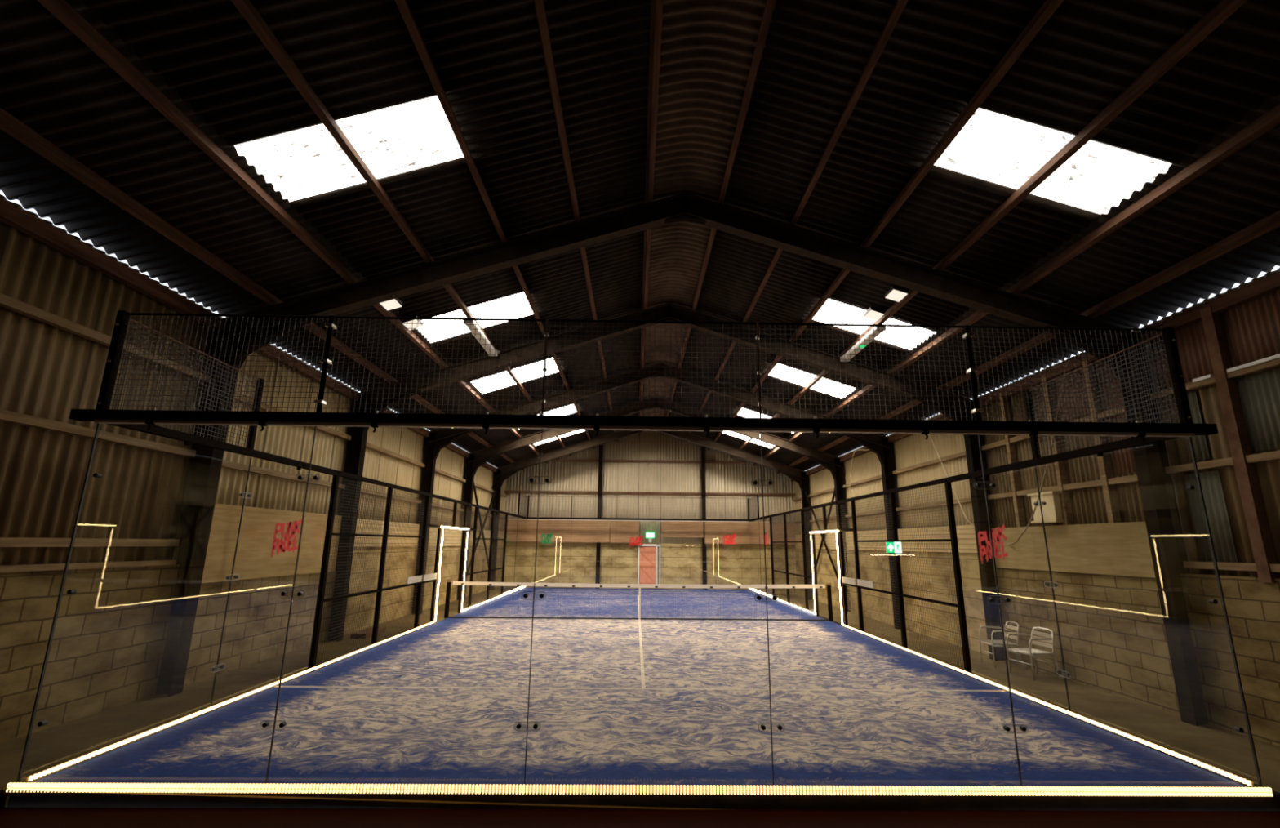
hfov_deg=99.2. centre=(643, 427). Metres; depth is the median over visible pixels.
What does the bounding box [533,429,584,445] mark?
window
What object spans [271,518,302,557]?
lettering
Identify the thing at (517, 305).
window
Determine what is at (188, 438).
mesh screen
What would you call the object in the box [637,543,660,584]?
door
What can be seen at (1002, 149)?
window
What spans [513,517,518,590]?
glass wall
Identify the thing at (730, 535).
lettering
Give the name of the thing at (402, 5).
roof purlin
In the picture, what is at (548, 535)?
lettering
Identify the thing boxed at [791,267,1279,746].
wall
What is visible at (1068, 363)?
cable
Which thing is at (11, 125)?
roof purlin
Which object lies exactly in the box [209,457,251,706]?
glass wall
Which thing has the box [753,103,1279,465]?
roof purlin
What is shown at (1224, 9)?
roof purlin
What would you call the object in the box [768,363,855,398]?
window
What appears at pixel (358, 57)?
ceiling
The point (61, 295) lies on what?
wall
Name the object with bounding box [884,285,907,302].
floodlight
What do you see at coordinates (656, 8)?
roof purlin
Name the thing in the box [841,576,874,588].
plate
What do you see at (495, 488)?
diagonal brace
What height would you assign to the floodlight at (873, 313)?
0.144 m
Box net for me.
[444,579,833,621]
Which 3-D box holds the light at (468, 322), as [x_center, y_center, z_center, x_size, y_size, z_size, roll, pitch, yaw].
[-3.245,-1.802,10.986,0.236,0.140,1.876,1,-12,-1]
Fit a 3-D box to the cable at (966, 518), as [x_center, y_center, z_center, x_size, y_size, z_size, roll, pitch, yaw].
[7.087,1.021,12.624,0.224,2.700,1.601,1,-12,-1]
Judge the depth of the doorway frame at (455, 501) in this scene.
14.57 m
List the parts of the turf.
light strip, light strip, light strip, light strip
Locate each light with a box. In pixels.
[462,320,499,355]
[840,326,885,361]
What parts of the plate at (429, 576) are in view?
panel, panel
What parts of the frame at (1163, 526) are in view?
apex plate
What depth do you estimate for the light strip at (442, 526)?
13.57 m
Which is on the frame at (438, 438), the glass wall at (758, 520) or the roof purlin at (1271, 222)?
the roof purlin at (1271, 222)
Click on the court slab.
(737, 802)
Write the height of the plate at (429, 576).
0.136 m
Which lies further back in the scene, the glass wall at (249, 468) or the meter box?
the meter box
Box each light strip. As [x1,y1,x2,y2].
[5,782,1273,796]
[434,525,469,621]
[808,529,843,624]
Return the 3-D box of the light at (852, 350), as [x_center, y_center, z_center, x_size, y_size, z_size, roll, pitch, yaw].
[4.453,-1.697,11.120,0.236,0.143,1.876,1,-12,-1]
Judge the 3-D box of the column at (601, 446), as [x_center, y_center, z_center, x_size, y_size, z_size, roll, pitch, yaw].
[-2.076,4.048,25.281,0.180,6.573,0.160,1,-12,-1]
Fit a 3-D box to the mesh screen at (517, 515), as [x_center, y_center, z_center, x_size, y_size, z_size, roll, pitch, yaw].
[-5.210,3.207,22.623,0.080,1.027,3.910,1,-12,-1]
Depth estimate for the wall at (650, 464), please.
25.50 m
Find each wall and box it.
[0,194,508,742]
[16,422,1262,786]
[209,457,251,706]
[502,430,797,595]
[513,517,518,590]
[568,520,706,587]
[758,520,761,591]
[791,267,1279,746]
[1034,466,1071,711]
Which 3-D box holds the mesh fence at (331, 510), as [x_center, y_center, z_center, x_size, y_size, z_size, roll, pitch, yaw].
[-5.046,2.708,10.955,0.072,3.040,5.040,1,-12,-1]
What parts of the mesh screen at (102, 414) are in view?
post, tension rod, tension rod, tension rod, tension rod, post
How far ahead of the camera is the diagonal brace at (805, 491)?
20.75 m
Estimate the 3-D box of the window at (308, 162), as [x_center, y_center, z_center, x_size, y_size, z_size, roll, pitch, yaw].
[-3.161,-3.092,6.080,2.130,0.744,0.980,1,-12,-1]
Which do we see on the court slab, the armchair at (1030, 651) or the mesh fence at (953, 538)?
the mesh fence at (953, 538)
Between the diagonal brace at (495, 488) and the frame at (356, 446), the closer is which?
the frame at (356, 446)
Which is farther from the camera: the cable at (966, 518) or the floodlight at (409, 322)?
the cable at (966, 518)
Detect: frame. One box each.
[155,192,1208,726]
[327,302,1004,661]
[411,362,900,628]
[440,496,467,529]
[457,396,850,611]
[489,430,813,599]
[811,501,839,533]
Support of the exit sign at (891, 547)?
attached to the mesh fence at (953, 538)
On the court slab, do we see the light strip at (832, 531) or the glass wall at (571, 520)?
the glass wall at (571, 520)
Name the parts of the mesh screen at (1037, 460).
post, rail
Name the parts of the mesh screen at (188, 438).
rail, post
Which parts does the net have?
net post, net post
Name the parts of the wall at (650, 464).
board panel, board panel, rail, rail, board panel, board panel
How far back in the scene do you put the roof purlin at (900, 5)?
6.45 m
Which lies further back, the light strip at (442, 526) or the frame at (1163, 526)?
the light strip at (442, 526)
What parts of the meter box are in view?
lid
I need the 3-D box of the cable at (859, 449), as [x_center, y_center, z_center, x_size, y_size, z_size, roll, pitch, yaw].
[7.070,1.396,17.898,0.122,1.326,1.821,1,-12,-1]
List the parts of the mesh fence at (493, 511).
post, post, rail, rail, post, rail, post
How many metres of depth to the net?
14.26 m
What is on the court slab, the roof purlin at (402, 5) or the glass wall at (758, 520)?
the glass wall at (758, 520)
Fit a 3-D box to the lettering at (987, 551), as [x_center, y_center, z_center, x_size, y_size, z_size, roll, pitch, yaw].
[5.003,1.681,7.810,0.003,0.559,0.638,1,-12,-1]
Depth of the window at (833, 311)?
10.68 m
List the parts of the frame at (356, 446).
apex plate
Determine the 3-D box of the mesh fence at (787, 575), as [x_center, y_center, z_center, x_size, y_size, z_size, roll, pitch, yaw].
[4.841,4.307,17.975,0.070,3.040,5.040,1,-12,-1]
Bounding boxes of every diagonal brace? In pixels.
[466,486,497,573]
[473,483,492,579]
[804,490,840,586]
[810,490,835,583]
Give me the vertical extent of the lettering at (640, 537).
0.523 m
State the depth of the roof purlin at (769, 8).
6.88 m
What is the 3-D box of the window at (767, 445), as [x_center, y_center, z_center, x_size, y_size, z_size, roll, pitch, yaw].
[4.229,0.410,22.102,2.130,0.744,0.940,1,-12,-1]
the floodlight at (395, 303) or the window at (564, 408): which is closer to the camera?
the floodlight at (395, 303)
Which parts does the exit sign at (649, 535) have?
lit panel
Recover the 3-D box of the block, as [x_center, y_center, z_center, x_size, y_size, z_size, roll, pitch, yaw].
[-5.782,4.323,11.437,0.300,0.110,0.900,1,-12,-1]
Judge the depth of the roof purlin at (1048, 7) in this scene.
6.01 m
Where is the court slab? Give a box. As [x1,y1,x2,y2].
[7,589,1279,811]
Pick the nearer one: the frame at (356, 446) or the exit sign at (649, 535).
the frame at (356, 446)
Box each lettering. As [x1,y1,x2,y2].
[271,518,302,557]
[541,533,553,545]
[629,535,643,546]
[723,533,736,545]
[763,533,766,546]
[977,524,1008,564]
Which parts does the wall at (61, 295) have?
rail, rail, rail, board panel, rail, rail, board panel, rail, rail, board panel, rail, rail, board panel, rail, rail, board panel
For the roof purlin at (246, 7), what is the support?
on the frame at (438, 438)
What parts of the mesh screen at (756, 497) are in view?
post, rail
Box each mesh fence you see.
[307,471,443,671]
[457,502,507,613]
[769,506,818,615]
[836,477,972,675]
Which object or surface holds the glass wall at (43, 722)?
on the court slab
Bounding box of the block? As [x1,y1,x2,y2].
[350,626,385,638]
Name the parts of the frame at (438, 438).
apex plate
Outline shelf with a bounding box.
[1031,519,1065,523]
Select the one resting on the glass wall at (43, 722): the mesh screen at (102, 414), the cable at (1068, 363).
the mesh screen at (102, 414)
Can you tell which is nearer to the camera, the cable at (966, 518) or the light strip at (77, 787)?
the light strip at (77, 787)
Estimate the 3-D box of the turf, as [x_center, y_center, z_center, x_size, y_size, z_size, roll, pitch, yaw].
[-0.117,4.964,14.153,9.924,0.085,19.960,1,-12,-1]
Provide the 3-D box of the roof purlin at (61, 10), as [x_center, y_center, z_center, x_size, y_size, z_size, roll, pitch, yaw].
[-4.410,-1.199,12.691,0.115,0.156,27.100,1,-12,-1]
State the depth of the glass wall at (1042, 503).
6.68 m
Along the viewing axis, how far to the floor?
4.28 m
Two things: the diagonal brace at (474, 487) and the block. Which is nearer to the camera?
the block
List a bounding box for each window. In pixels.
[234,95,463,201]
[417,292,533,342]
[471,357,558,393]
[518,404,576,429]
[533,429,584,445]
[723,431,773,448]
[737,407,793,432]
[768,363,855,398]
[812,298,935,350]
[933,107,1171,213]
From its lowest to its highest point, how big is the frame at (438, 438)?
7.555 m
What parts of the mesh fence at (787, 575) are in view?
post, post, rail, rail, rail, post, post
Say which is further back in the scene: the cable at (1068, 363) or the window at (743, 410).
the window at (743, 410)
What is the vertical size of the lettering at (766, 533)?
0.566 m
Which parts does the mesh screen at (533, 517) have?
post, tension rod, tension rod, post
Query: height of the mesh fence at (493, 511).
3.040 m
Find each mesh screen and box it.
[68,310,1218,442]
[106,318,337,475]
[507,492,528,519]
[522,495,754,521]
[748,495,769,521]
[946,333,1182,482]
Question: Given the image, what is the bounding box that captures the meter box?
[1026,490,1065,523]
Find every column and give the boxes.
[595,444,603,583]
[701,446,706,589]
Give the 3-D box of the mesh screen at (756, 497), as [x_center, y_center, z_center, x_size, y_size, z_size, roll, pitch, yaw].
[4.788,3.333,22.759,0.080,1.027,3.910,1,-12,-1]
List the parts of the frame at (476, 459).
apex plate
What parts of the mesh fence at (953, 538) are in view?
post, post, rail, post, rail, rail, rail, post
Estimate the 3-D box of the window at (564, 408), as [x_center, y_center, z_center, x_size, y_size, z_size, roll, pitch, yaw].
[-3.366,-0.393,18.698,2.130,0.743,1.190,1,-12,-1]
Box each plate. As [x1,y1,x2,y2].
[406,573,436,583]
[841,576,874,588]
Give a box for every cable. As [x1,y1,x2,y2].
[848,448,869,492]
[928,434,974,526]
[1008,359,1083,545]
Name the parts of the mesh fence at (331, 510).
post, rail, rail, rail, post, rail, post, post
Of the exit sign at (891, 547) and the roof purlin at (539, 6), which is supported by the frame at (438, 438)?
the roof purlin at (539, 6)
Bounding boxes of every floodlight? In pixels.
[379,297,402,310]
[402,315,423,329]
[863,306,884,320]
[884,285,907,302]
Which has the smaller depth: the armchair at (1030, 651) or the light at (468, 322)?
the armchair at (1030, 651)
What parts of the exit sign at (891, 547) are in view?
green panel, white panel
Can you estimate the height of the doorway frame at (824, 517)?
0.770 m
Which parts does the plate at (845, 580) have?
panel, panel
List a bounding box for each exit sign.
[645,531,654,542]
[885,542,902,552]
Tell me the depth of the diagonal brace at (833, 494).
21.29 m
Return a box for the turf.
[26,586,1253,786]
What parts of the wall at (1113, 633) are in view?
rail, board panel, rail, rail, board panel, rail, rail, board panel, rail, rail, board panel, rail, rail, board panel, rail, rail, rail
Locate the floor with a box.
[0,586,1279,827]
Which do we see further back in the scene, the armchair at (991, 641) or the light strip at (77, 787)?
the armchair at (991, 641)
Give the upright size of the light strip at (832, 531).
2.265 m
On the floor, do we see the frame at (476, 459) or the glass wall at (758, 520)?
the frame at (476, 459)
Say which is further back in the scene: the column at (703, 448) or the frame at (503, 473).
the column at (703, 448)
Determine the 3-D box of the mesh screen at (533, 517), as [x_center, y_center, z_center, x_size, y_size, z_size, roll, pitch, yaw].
[-0.243,3.681,24.653,10.440,1.077,0.100,1,-12,-1]
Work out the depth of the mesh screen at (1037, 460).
6.23 m
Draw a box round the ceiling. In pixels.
[0,0,1279,471]
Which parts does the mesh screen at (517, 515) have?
rail, post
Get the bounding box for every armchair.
[978,620,1025,669]
[1006,626,1062,679]
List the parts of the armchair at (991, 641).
leg, seat, leg, leg, backrest, leg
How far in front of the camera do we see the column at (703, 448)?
25.37 m
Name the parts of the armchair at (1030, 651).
leg, seat, leg, leg, armrest, backrest, leg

